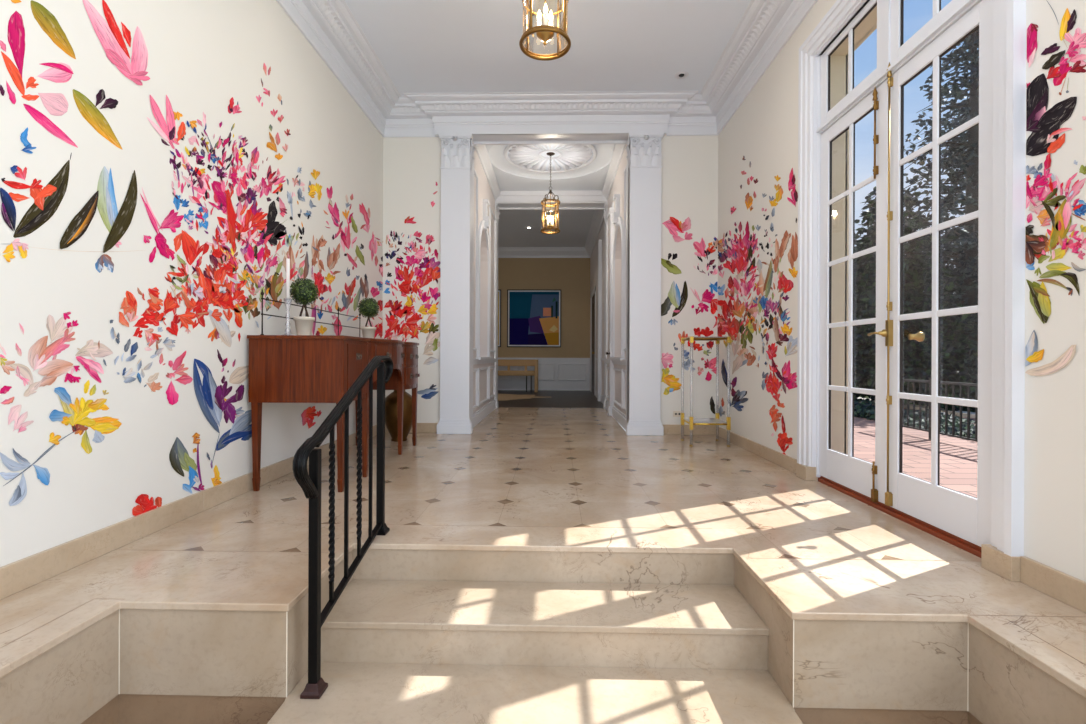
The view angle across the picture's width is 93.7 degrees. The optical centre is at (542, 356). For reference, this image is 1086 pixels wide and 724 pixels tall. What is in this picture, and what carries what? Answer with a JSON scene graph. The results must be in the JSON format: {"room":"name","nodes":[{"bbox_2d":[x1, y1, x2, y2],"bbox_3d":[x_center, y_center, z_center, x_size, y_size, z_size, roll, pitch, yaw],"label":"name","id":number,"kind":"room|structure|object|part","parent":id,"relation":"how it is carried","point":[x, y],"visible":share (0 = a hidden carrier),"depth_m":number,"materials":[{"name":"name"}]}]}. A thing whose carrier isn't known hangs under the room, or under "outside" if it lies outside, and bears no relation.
{"room":"entrance hall","nodes":[
{"label":"entrance hall","id":0,"kind":"room"},
{"bbox_2d":[0,551,351,723],"bbox_3d":[-1.518,1.080,-0.046,1.076,0.317,5.036,0,0,1],"label":"wall","id":1,"kind":"structure","parent":0,"point":[163,652],"depth_m":1.86,"materials":[{"name":"stone"}]},
{"bbox_2d":[119,609,968,710],"bbox_3d":[-0.028,1.086,1.835,3.065,0.317,0.004,0,0,1],"label":"trim","id":2,"kind":"structure","parent":1,"relation":"attached to","point":[119,609],"depth_m":1.81,"materials":[{"name":"beige stone"}]},
{"bbox_2d":[0,0,382,566],"bbox_3d":[-2.078,-0.728,1.815,0.154,4.440,8.730,0,0,1],"label":"wall","id":3,"kind":"structure","parent":0,"point":[163,163],"depth_m":2.60,"materials":[{"name":"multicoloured paper"}]},
{"bbox_2d":[0,425,376,599],"bbox_3d":[-2.002,0.835,1.748,0.022,0.115,8.600,0,0,1],"label":"baseboard","id":4,"kind":"structure","parent":3,"relation":"attached to","point":[17,576],"depth_m":2.40,"materials":[{"name":"stone"}]},
{"bbox_2d":[276,0,817,136],"bbox_3d":[-0.024,-2.771,1.701,3.950,0.342,8.600,0,0,1],"label":"trim","id":5,"kind":"structure","parent":3,"relation":"attached to","point":[330,27],"depth_m":5.68,"materials":[{"name":"white paint"}]},
{"bbox_2d":[293,316,314,334],"bbox_3d":[-1.747,-0.217,3.722,0.144,0.148,0.144,0,0,1],"label":"pot","id":6,"kind":"object","parent":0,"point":[304,325],"depth_m":3.67,"materials":[{"name":"ceramic"}]},
{"bbox_2d":[361,327,375,337],"bbox_3d":[-1.693,-0.217,4.941,0.144,0.148,0.144,0,0,1],"label":"pot","id":7,"kind":"object","parent":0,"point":[367,332],"depth_m":4.89,"materials":[{"name":"ceramic"}]},
{"bbox_2d":[473,149,494,412],"bbox_3d":[-0.972,-1.019,7.595,0.190,3.830,2.660,0,0,1],"label":"wall","id":8,"kind":"structure","parent":0,"point":[484,190],"depth_m":7.95,"materials":[{"name":"paint"}]},
{"bbox_2d":[473,145,500,427],"bbox_3d":[-0.825,-1.003,7.702,0.100,3.800,3.040,0,0,1],"label":"trim","id":9,"kind":"structure","parent":8,"relation":"attached to","point":[478,416],"depth_m":7.42,"materials":[{"name":"white paint"}]},
{"bbox_2d":[470,143,629,423],"bbox_3d":[0.108,-1.015,7.600,2.490,3.830,3.200,0,0,1],"label":"trim","id":10,"kind":"structure","parent":8,"relation":"attached to","point":[472,171],"depth_m":6.17,"materials":[{"name":"white paint"}]},
{"bbox_2d":[81,678,982,723],"bbox_3d":[-0.087,1.342,-0.298,3.950,0.195,4.600,0,0,1],"label":"floor","id":11,"kind":"structure","parent":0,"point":[124,708],"depth_m":1.87,"materials":[{"name":"stone"}]},
{"bbox_2d":[0,390,1085,697],"bbox_3d":[-0.896,0.921,5.658,6.350,0.050,16.470,0,0,1],"label":"floor","id":12,"kind":"structure","parent":0,"point":[571,473],"depth_m":2.59,"materials":[{"name":"stone"}]},
{"bbox_2d":[247,289,418,491],"bbox_3d":[-1.566,0.219,4.258,0.720,1.350,1.850,0,0,1],"label":"sideboard","id":13,"kind":"object","parent":12,"relation":"on","point":[282,368],"visible":0.93,"depth_m":3.36,"materials":[{"name":"brown wood"}]},
{"bbox_3d":[-1.907,0.392,3.391,0.052,1.000,0.052,0,0,1],"label":"leg","id":14,"kind":"part","parent":13,"relation":"part of","materials":[{"name":"brown wood"}]},
{"bbox_2d":[283,298,291,334],"bbox_3d":[-1.776,-0.274,3.543,0.092,0.262,0.092,0,0,1],"label":"candlestick","id":15,"kind":"object","parent":13,"relation":"on","point":[287,300],"visible":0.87,"depth_m":3.55,"materials":[{"name":"clear glass"}]},
{"bbox_2d":[286,258,289,298],"bbox_3d":[-1.775,-0.538,3.543,0.024,0.318,0.024,0,0,1],"label":"taper candle","id":16,"kind":"object","parent":15,"relation":"on","point":[287,259],"visible":1,"depth_m":3.53,"materials":[{"name":"wax"}]},
{"bbox_2d":[290,278,318,334],"bbox_3d":[-1.747,-0.361,3.720,0.204,0.436,0.206,0,0,1],"label":"potted topiary","id":17,"kind":"object","parent":13,"relation":"on","point":[304,292],"visible":0.97,"depth_m":3.67,"materials":[{"name":"plant"}]},
{"bbox_3d":[-1.864,-0.300,4.270,0.026,0.314,1.736,0,0,1],"label":"gallery rail","id":18,"kind":"part","parent":13,"relation":"part of","materials":[{"name":"brown metal"}]},
{"bbox_3d":[-1.339,0.395,3.377,0.052,1.000,0.052,0,0,1],"label":"leg","id":19,"kind":"part","parent":13,"relation":"part of","materials":[{"name":"brown wood"}]},
{"bbox_3d":[-1.866,0.393,5.140,0.052,1.000,0.052,0,0,1],"label":"leg","id":20,"kind":"part","parent":13,"relation":"part of","materials":[{"name":"brown wood"}]},
{"bbox_3d":[-1.311,0.087,3.592,0.012,0.355,0.350,0,0,1],"label":"cupboard door","id":21,"kind":"part","parent":13,"relation":"part of","materials":[{"name":"brown wood"}]},
{"bbox_3d":[-1.294,-0.005,3.591,0.021,0.048,0.064,0,0,1],"label":"drawer handle","id":22,"kind":"part","parent":13,"relation":"part of","materials":[{"name":"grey metal"}]},
{"bbox_3d":[-1.325,0.395,3.797,0.052,1.000,0.052,0,0,1],"label":"leg","id":23,"kind":"part","parent":13,"relation":"part of","materials":[{"name":"brown wood"}]},
{"bbox_2d":[358,298,379,337],"bbox_3d":[-1.693,-0.362,4.941,0.202,0.438,0.207,0,0,1],"label":"potted topiary","id":24,"kind":"object","parent":13,"relation":"on","point":[368,308],"visible":0.98,"depth_m":4.89,"materials":[{"name":"plant"}]},
{"bbox_3d":[-1.247,-0.015,4.231,0.065,0.150,0.700,0,0,1],"label":"drawer","id":25,"kind":"part","parent":13,"relation":"part of","materials":[{"name":"brown wood"}]},
{"bbox_3d":[-1.309,0.395,4.672,0.052,1.000,0.052,0,0,1],"label":"leg","id":26,"kind":"part","parent":13,"relation":"part of","materials":[{"name":"brown wood"}]},
{"bbox_3d":[-1.260,0.182,4.911,0.032,0.165,0.390,0,0,1],"label":"drawer","id":27,"kind":"part","parent":13,"relation":"part of","materials":[{"name":"brown wood"}]},
{"bbox_3d":[-1.259,-0.005,4.911,0.032,0.170,0.390,0,0,1],"label":"drawer","id":28,"kind":"part","parent":13,"relation":"part of","materials":[{"name":"brown wood"}]},
{"bbox_3d":[-1.296,0.395,5.137,0.052,1.000,0.052,0,0,1],"label":"leg","id":29,"kind":"part","parent":13,"relation":"part of","materials":[{"name":"brown wood"}]},
{"bbox_2d":[385,390,411,441],"bbox_3d":[-1.539,0.586,5.458,0.351,0.615,0.351,0,0,24],"label":"urn","id":30,"kind":"object","parent":12,"relation":"on","point":[391,418],"visible":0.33,"depth_m":5.34,"materials":[{"name":"brown metal"}]},
{"bbox_2d":[437,133,474,433],"bbox_3d":[-1.016,-0.854,5.965,0.435,3.500,0.145,0,0,-2],"label":"pilaster","id":31,"kind":"object","parent":12,"relation":"on","point":[457,158],"visible":1,"depth_m":5.95,"materials":[{"name":"white paint"}]},
{"bbox_2d":[494,202,500,407],"bbox_3d":[-0.950,-0.904,8.983,0.370,3.600,0.218,0,0,1],"label":"pilaster","id":32,"kind":"object","parent":12,"relation":"on","point":[496,203],"visible":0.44,"depth_m":8.95,"materials":[{"name":"white paint"}]},
{"bbox_2d":[498,359,537,391],"bbox_3d":[-1.000,0.481,13.232,1.740,0.830,0.550,0,0,1],"label":"console table","id":33,"kind":"object","parent":12,"relation":"on","point":[501,362],"visible":0.64,"depth_m":12.99,"materials":[{"name":"brown wood"}]},
{"bbox_3d":[-1.000,0.416,13.227,1.580,0.120,0.500,0,0,1],"label":"seat","id":34,"kind":"part","parent":33,"relation":"part of","materials":[{"name":"brown wood"}]},
{"bbox_3d":[-0.994,0.151,13.462,1.580,0.170,0.070,0,0,1],"label":"backrest","id":35,"kind":"part","parent":33,"relation":"part of","materials":[{"name":"brown wood"}]},
{"bbox_3d":[-0.171,0.484,13.213,0.080,0.830,0.550,0,0,1],"label":"panel","id":36,"kind":"part","parent":33,"relation":"part of","materials":[{"name":"brown wood"}]},
{"bbox_2d":[498,394,539,400],"bbox_3d":[-1.074,0.896,11.453,2.520,0.008,2.350,0,0,1],"label":"rug","id":37,"kind":"object","parent":12,"relation":"on","point":[501,397],"visible":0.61,"depth_m":11.50,"materials":[{"name":"beige fabric"}]},
{"bbox_2d":[603,202,607,408],"bbox_3d":[1.229,-0.895,8.932,0.370,3.600,0.218,0,0,1],"label":"pilaster","id":38,"kind":"object","parent":12,"relation":"on","point":[606,203],"visible":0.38,"depth_m":8.93,"materials":[{"name":"white paint"}]},
{"bbox_2d":[625,132,663,435],"bbox_3d":[1.176,-0.845,5.922,0.445,3.500,0.148,0,0,1],"label":"pilaster","id":39,"kind":"object","parent":12,"relation":"on","point":[644,156],"visible":1,"depth_m":5.90,"materials":[{"name":"white paint"}]},
{"bbox_2d":[681,336,730,446],"bbox_3d":[1.697,0.349,5.339,0.411,1.115,0.390,0,0,1],"label":"pedestal stand","id":40,"kind":"object","parent":12,"relation":"on","point":[691,421],"visible":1,"depth_m":5.23,"materials":[{"name":"clear plastic"}]},
{"bbox_3d":[1.514,0.350,5.521,0.027,1.088,0.027,0,0,1],"label":"leg","id":41,"kind":"part","parent":40,"relation":"part of","materials":[{"name":"clear plastic"}]},
{"bbox_3d":[1.506,0.350,5.166,0.027,1.088,0.027,0,0,1],"label":"leg","id":42,"kind":"part","parent":40,"relation":"part of","materials":[{"name":"clear plastic"}]},
{"bbox_3d":[1.700,-0.188,5.339,0.395,0.020,0.375,0,0,1],"label":"frame","id":43,"kind":"part","parent":40,"relation":"part of","materials":[{"name":"gold metal"}]},
{"bbox_3d":[1.696,0.682,5.339,0.395,0.020,0.375,0,0,1],"label":"frame","id":44,"kind":"part","parent":40,"relation":"part of","materials":[{"name":"gold metal"}]},
{"bbox_2d":[683,418,725,422],"bbox_3d":[1.696,0.667,5.339,0.375,0.008,0.355,0,0,1],"label":"glass shelf","id":45,"kind":"object","parent":40,"relation":"attached to","point":[695,420],"depth_m":5.31,"materials":[{"name":"clear glass"}]},
{"bbox_3d":[1.889,0.352,5.512,0.027,1.088,0.027,0,0,1],"label":"leg","id":46,"kind":"part","parent":40,"relation":"part of","materials":[{"name":"clear plastic"}]},
{"bbox_3d":[1.881,0.351,5.157,0.027,1.088,0.027,0,0,1],"label":"leg","id":47,"kind":"part","parent":40,"relation":"part of","materials":[{"name":"clear plastic"}]},
{"bbox_2d":[352,549,733,584],"bbox_3d":[-0.019,1.094,2.569,3.950,0.332,0.264,0,0,1],"label":"wall","id":48,"kind":"structure","parent":0,"point":[376,564],"depth_m":2.44,"materials":[{"name":"stone"}]},
{"bbox_2d":[498,258,589,357],"bbox_3d":[-0.798,-1.033,11.582,6.450,3.860,4.820,0,0,1],"label":"wall","id":49,"kind":"structure","parent":0,"point":[571,276],"depth_m":13.87,"materials":[{"name":"beige paint"}]},
{"bbox_2d":[498,289,500,346],"bbox_3d":[-1.881,-1.058,13.900,1.475,1.570,0.034,0,0,1],"label":"framed picture","id":50,"kind":"object","parent":49,"relation":"attached to","point":[499,290],"visible":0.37,"depth_m":13.88,"materials":[{"name":"white paint"}]},
{"bbox_2d":[498,292,498,344],"bbox_3d":[-1.881,-1.058,13.896,1.355,1.450,0.002,0,0,1],"label":"print","id":51,"kind":"object","parent":50,"relation":"attached to","point":[498,292],"depth_m":13.88},
{"bbox_2d":[507,289,560,346],"bbox_3d":[-0.242,-1.051,13.862,1.475,1.570,0.034,0,0,1],"label":"framed picture","id":52,"kind":"object","parent":49,"relation":"attached to","point":[533,316],"visible":1,"depth_m":13.86,"materials":[{"name":"white paint"}]},
{"bbox_2d":[498,210,603,402],"bbox_3d":[-1.348,-1.035,11.595,5.150,3.860,4.620,0,0,1],"label":"trim","id":53,"kind":"structure","parent":49,"relation":"attached to","point":[553,373],"depth_m":13.82,"materials":[{"name":"white paint"}]},
{"bbox_2d":[495,190,607,209],"bbox_3d":[0.150,-2.884,9.049,2.550,0.430,0.360,0,0,1],"label":"trim","id":54,"kind":"structure","parent":49,"relation":"attached to","point":[582,199],"depth_m":8.91,"materials":[{"name":"white paint"}]},
{"bbox_2d":[498,210,594,246],"bbox_3d":[-0.741,-3.008,11.556,6.350,0.090,4.670,0,0,1],"label":"ceiling","id":55,"kind":"structure","parent":0,"point":[574,225],"depth_m":11.80,"materials":[{"name":"paint"}]},
{"bbox_2d":[345,0,750,95],"bbox_3d":[0.053,-3.000,1.750,4.400,0.120,8.700,0,0,1],"label":"ceiling","id":56,"kind":"structure","parent":0,"point":[424,46],"depth_m":4.76,"materials":[{"name":"paint"}]},
{"bbox_2d":[519,0,570,60],"bbox_3d":[0.015,-2.422,3.121,0.318,1.036,0.318,0,0,1],"label":"hanging lantern","id":57,"kind":"object","parent":56,"relation":"hanging from","point":[545,32],"visible":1,"depth_m":3.17,"materials":[{"name":"gold metal"}]},
{"bbox_3d":[-0.102,-2.156,3.205,0.022,0.481,0.022,0,0,-21],"label":"post","id":58,"kind":"part","parent":57,"relation":"part of","materials":[{"name":"gold metal"}]},
{"bbox_3d":[-0.070,-2.156,3.005,0.022,0.481,0.022,0,0,-21],"label":"post","id":59,"kind":"part","parent":57,"relation":"part of","materials":[{"name":"gold metal"}]},
{"bbox_2d":[536,0,553,44],"bbox_3d":[0.014,-2.192,3.121,0.112,0.565,0.112,0,0,1],"label":"candle","id":60,"kind":"object","parent":57,"relation":"on","point":[545,36],"depth_m":3.11,"materials":[{"name":"beige wax"}]},
{"bbox_3d":[0.099,-2.155,3.237,0.022,0.481,0.022,0,0,24],"label":"post","id":61,"kind":"part","parent":57,"relation":"part of","materials":[{"name":"gold metal"}]},
{"bbox_3d":[0.130,-2.155,3.036,0.022,0.481,0.022,0,0,-21],"label":"post","id":62,"kind":"part","parent":57,"relation":"part of","materials":[{"name":"gold metal"}]},
{"bbox_2d":[674,71,688,78],"bbox_3d":[1.442,-2.933,5.298,0.144,0.021,0.144,0,0,1],"label":"recessed light","id":63,"kind":"object","parent":56,"relation":"in","point":[683,74],"visible":1,"depth_m":5.29,"materials":[{"name":"white paint"}]},
{"bbox_2d":[382,135,717,424],"bbox_3d":[0.072,-1.020,6.063,3.950,3.840,0.134,0,0,1],"label":"wall","id":64,"kind":"structure","parent":0,"point":[411,165],"depth_m":5.97,"materials":[{"name":"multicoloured paper"}]},
{"bbox_2d":[385,423,715,434],"bbox_3d":[0.063,0.843,5.990,3.910,0.115,0.020,0,0,1],"label":"baseboard","id":65,"kind":"structure","parent":64,"relation":"attached to","point":[421,427],"depth_m":5.94,"materials":[{"name":"stone"}]},
{"bbox_2d":[437,133,664,144],"bbox_3d":[0.088,-2.635,6.046,2.670,0.130,0.227,0,0,1],"label":"trim","id":66,"kind":"structure","parent":64,"relation":"attached to","point":[539,139],"depth_m":6.08,"materials":[{"name":"white paint"}]},
{"bbox_2d":[673,411,680,416],"bbox_3d":[1.576,0.666,5.958,0.105,0.070,0.011,0,0,1],"label":"wall outlet","id":67,"kind":"object","parent":64,"relation":"attached to","point":[675,413],"visible":0.88,"depth_m":5.96,"materials":[{"name":"beige plastic"}]},
{"bbox_2d":[485,144,614,190],"bbox_3d":[0.115,-3.030,7.665,2.165,0.260,3.070,0,0,1],"label":"ceiling","id":68,"kind":"structure","parent":0,"point":[509,177],"depth_m":8.18,"materials":[{"name":"paint"}]},
{"bbox_2d":[540,152,559,233],"bbox_3d":[0.110,-2.393,7.420,0.292,1.138,0.292,0,0,1],"label":"hanging lantern","id":69,"kind":"object","parent":68,"relation":"hanging from","point":[556,228],"visible":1,"depth_m":7.42,"materials":[{"name":"gold metal"}]},
{"bbox_2d":[547,195,553,230],"bbox_3d":[0.108,-2.102,7.420,0.112,0.545,0.112,0,0,1],"label":"candle","id":70,"kind":"object","parent":69,"relation":"on","point":[547,195],"depth_m":7.42,"materials":[{"name":"beige wax"}]},
{"bbox_3d":[0.109,-2.346,7.420,0.207,0.187,0.207,0,0,-9],"label":"scroll crown","id":71,"kind":"part","parent":69,"relation":"part of","materials":[{"name":"brown metal"}]},
{"bbox_2d":[504,144,596,172],"bbox_3d":[0.107,-2.955,7.420,1.352,0.092,1.352,0,0,1],"label":"trim","id":72,"kind":"structure","parent":68,"relation":"attached to","point":[522,155],"depth_m":7.49,"materials":[{"name":"white paint"}]},
{"bbox_2d":[590,221,604,395],"bbox_3d":[1.286,-1.025,11.508,0.120,3.860,4.670,0,0,1],"label":"wall","id":73,"kind":"structure","parent":0,"point":[594,257],"depth_m":11.65,"materials":[{"name":"paint"}]},
{"bbox_2d":[591,294,594,392],"bbox_3d":[1.241,-0.320,12.674,0.118,2.430,1.180,0,0,1],"label":"door","id":74,"kind":"structure","parent":73,"relation":"in","point":[593,297],"depth_m":12.52,"materials":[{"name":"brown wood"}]},
{"bbox_2d":[607,144,626,414],"bbox_3d":[1.182,-1.010,7.544,0.190,3.830,2.660,0,0,1],"label":"wall","id":75,"kind":"structure","parent":0,"point":[618,184],"depth_m":7.72,"materials":[{"name":"paint"}]},
{"bbox_2d":[608,208,614,415],"bbox_3d":[1.057,-0.696,7.917,0.075,3.200,0.200,0,0,1],"label":"trim","id":76,"kind":"structure","parent":75,"relation":"attached to","point":[611,211],"depth_m":7.84,"materials":[{"name":"white paint"}]},
{"bbox_2d":[602,144,626,429],"bbox_3d":[1.040,-0.996,7.658,0.100,3.800,3.040,0,0,1],"label":"trim","id":77,"kind":"structure","parent":75,"relation":"attached to","point":[618,151],"depth_m":7.15,"materials":[{"name":"white paint"}]},
{"bbox_2d":[830,6,876,453],"bbox_3d":[2.152,-1.141,3.250,0.190,4.700,11.800,0,0,1],"label":"wall","id":78,"kind":"structure","parent":0,"point":[838,69],"depth_m":3.73,"materials":[{"name":"beige paint"}]},
{"bbox_2d":[717,0,1085,581],"bbox_3d":[2.062,-0.712,1.717,0.244,4.440,8.730,0,0,1],"label":"wall","id":79,"kind":"structure","parent":0,"point":[758,146],"depth_m":2.04,"materials":[{"name":"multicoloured paper"}]},
{"bbox_2d":[821,0,883,124],"bbox_3d":[2.034,-1.942,3.357,0.024,0.526,0.733,0,0,1],"label":"window","id":80,"kind":"structure","parent":79,"relation":"in","point":[826,112],"depth_m":3.35,"materials":[{"name":"white paint"}]},
{"bbox_2d":[819,79,887,503],"bbox_3d":[2.012,-0.380,3.349,0.056,2.495,0.750,0,0,1],"label":"door","id":81,"kind":"structure","parent":79,"relation":"in","point":[867,478],"depth_m":3.33,"materials":[{"name":"white paint"}]},
{"bbox_3d":[1.994,-0.380,3.059,0.033,2.495,0.032,0,0,1],"label":"bolt rod","id":82,"kind":"part","parent":81,"relation":"part of","materials":[{"name":"gold metal"}]},
{"bbox_2d":[818,476,980,557],"bbox_3d":[2.050,0.897,2.970,0.095,0.062,1.545,0,0,1],"label":"trim","id":83,"kind":"structure","parent":79,"relation":"attached to","point":[974,549],"depth_m":2.77,"materials":[{"name":"red wood"}]},
{"bbox_2d":[717,426,1085,612],"bbox_3d":[1.926,0.855,1.655,0.090,0.105,8.600,0,0,1],"label":"baseboard","id":84,"kind":"structure","parent":79,"relation":"attached to","point":[1070,590],"depth_m":2.06,"materials":[{"name":"stone"}]},
{"bbox_2d":[797,0,1025,556],"bbox_3d":[1.999,-0.737,2.971,0.150,3.230,1.825,0,0,1],"label":"trim","id":85,"kind":"structure","parent":79,"relation":"attached to","point":[1009,16],"depth_m":2.17,"materials":[{"name":"white paint"}]},
{"bbox_2d":[890,0,964,64],"bbox_3d":[2.016,-1.942,2.584,0.024,0.526,0.735,0,0,1],"label":"window","id":86,"kind":"structure","parent":79,"relation":"in","point":[898,47],"depth_m":2.87,"materials":[{"name":"white paint"}]},
{"bbox_2d":[867,0,992,546],"bbox_3d":[2.037,-0.417,2.628,0.166,2.560,0.811,0,0,-5],"label":"door","id":87,"kind":"structure","parent":79,"relation":"in","point":[967,517],"depth_m":2.59,"materials":[{"name":"white paint"}]},
{"bbox_3d":[1.967,-0.137,2.967,0.080,0.150,0.119,0,0,1],"label":"bolt handle","id":88,"kind":"part","parent":87,"relation":"part of","materials":[{"name":"gold metal"}]},
{"bbox_3d":[1.991,-0.422,2.929,0.033,2.550,0.032,0,0,1],"label":"bolt rod","id":89,"kind":"part","parent":87,"relation":"part of","materials":[{"name":"gold metal"}]},
{"bbox_3d":[2.065,-0.112,2.814,0.078,0.058,0.046,0,0,1],"label":"knob","id":90,"kind":"part","parent":87,"relation":"part of","materials":[{"name":"gold metal"}]},
{"bbox_2d":[734,556,1085,723],"bbox_3d":[1.370,1.092,-0.114,1.046,0.317,5.036,0,0,1],"label":"wall","id":91,"kind":"structure","parent":0,"point":[897,665],"depth_m":1.80,"materials":[{"name":"stone"}]},
{"bbox_2d":[0,525,1085,664],"bbox_3d":[-0.077,0.899,0.052,3.950,0.001,5.300,0,0,1],"label":"trim","id":92,"kind":"structure","parent":91,"relation":"attached to","point":[432,525],"depth_m":2.27,"materials":[{"name":"stone"}]},
{"bbox_3d":[-0.081,1.440,-0.377,3.061,0.040,4.442,0,0,1],"label":"floor","id":93,"kind":"structure","parent":0,"visible":0},
{"bbox_2d":[267,579,802,723],"bbox_3d":[-0.022,1.248,1.819,1.832,0.344,1.236,0,0,1],"label":"entry steps","id":94,"kind":"structure","parent":93,"relation":"on","point":[393,651],"depth_m":2.04,"materials":[{"name":"stone"}]},
{"bbox_2d":[292,356,392,698],"bbox_3d":[-0.835,0.617,2.241,0.072,1.249,0.975,0,0,1],"label":"stair handrail","id":95,"kind":"object","parent":94,"relation":"on","point":[310,484],"visible":1,"depth_m":2.02,"materials":[{"name":"black metal"}]},
{"bbox_3d":[-0.844,0.782,1.882,0.034,0.880,0.034,0,0,1],"label":"post","id":96,"kind":"part","parent":95,"relation":"part of","materials":[{"name":"black metal"}]},
{"bbox_3d":[-0.834,0.253,2.241,0.033,0.522,0.975,0,0,1],"label":"rail moulding","id":97,"kind":"part","parent":95,"relation":"part of","materials":[{"name":"black metal"}]},
{"bbox_3d":[-0.833,0.254,2.241,0.048,0.518,0.971,0,0,1],"label":"rail","id":98,"kind":"part","parent":95,"relation":"part of","materials":[{"name":"black metal"}]},
{"bbox_3d":[-0.833,0.179,2.236,0.026,0.310,0.713,0,0,1],"label":"sub rail","id":99,"kind":"part","parent":95,"relation":"part of","materials":[{"name":"black metal"}]},
{"bbox_3d":[-0.836,0.928,2.237,0.026,0.183,0.714,0,0,1],"label":"rail","id":100,"kind":"part","parent":95,"relation":"part of","materials":[{"name":"black metal"}]},
{"bbox_3d":[-0.826,0.453,2.592,0.034,0.848,0.034,0,0,1],"label":"post","id":101,"kind":"part","parent":95,"relation":"part of","materials":[{"name":"black metal"}]},
{"bbox_3d":[41.789,1.692,29.023,77.800,0.550,120.000,0,0,1],"label":"ground","id":102,"kind":"structure","parent":0,"visible":0},
{"bbox_2d":[855,242,873,280],"bbox_3d":[12.633,-1.652,19.913,3.316,6.009,3.242,0,0,-24],"label":"conifer tree","id":103,"kind":"object","parent":102,"relation":"on","point":[860,243],"visible":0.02,"depth_m":19.62,"materials":[{"name":"green plant"}]},
{"bbox_2d":[854,186,977,411],"bbox_3d":[7.221,-1.106,10.575,3.112,4.874,3.279,0,0,-25],"label":"conifer tree","id":104,"kind":"object","parent":102,"relation":"on","point":[918,279],"visible":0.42,"depth_m":9.94,"materials":[{"name":"green plant"}]},
{"bbox_2d":[854,29,978,410],"bbox_3d":[9.191,-3.080,10.818,5.381,8.987,5.310,0,0,-37],"label":"conifer tree","id":105,"kind":"object","parent":102,"relation":"on","point":[963,154],"visible":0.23,"depth_m":10.71,"materials":[{"name":"green plant"}]},
{"label":"outside","id":106,"kind":"structure","parent":0,"visible":0},
{"bbox_2d":[854,402,977,496],"bbox_3d":[4.801,1.089,4.388,5.000,0.100,17.000,0,0,1],"label":"floor","id":107,"kind":"structure","parent":106,"point":[958,456],"depth_m":5.41,"materials":[{"name":"brick"}]},
{"bbox_2d":[854,399,974,438],"bbox_3d":[5.748,0.974,6.463,0.928,0.439,6.890,0,0,1],"label":"hedge","id":108,"kind":"object","parent":107,"relation":"on","point":[863,410],"visible":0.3,"depth_m":7.66,"materials":[{"name":"green plant"}]},
{"bbox_2d":[857,396,974,417],"bbox_3d":[5.704,1.013,4.517,6.800,0.260,17.300,0,0,1],"label":"trim","id":109,"kind":"structure","parent":107,"relation":"on","point":[964,413],"depth_m":9.97,"materials":[{"name":"metal"}]},
{"bbox_2d":[903,378,977,441],"bbox_3d":[4.873,0.649,5.276,0.060,0.780,4.039,0,0,1],"label":"terrace railing","id":110,"kind":"object","parent":107,"relation":"on","point":[908,381],"visible":0.34,"depth_m":6.17,"materials":[{"name":"black metal"}]},
{"bbox_3d":[4.900,0.650,6.397,0.060,0.780,0.060,0,0,1],"label":"post","id":111,"kind":"part","parent":110,"relation":"part of","materials":[{"name":"black metal"}]}
]}

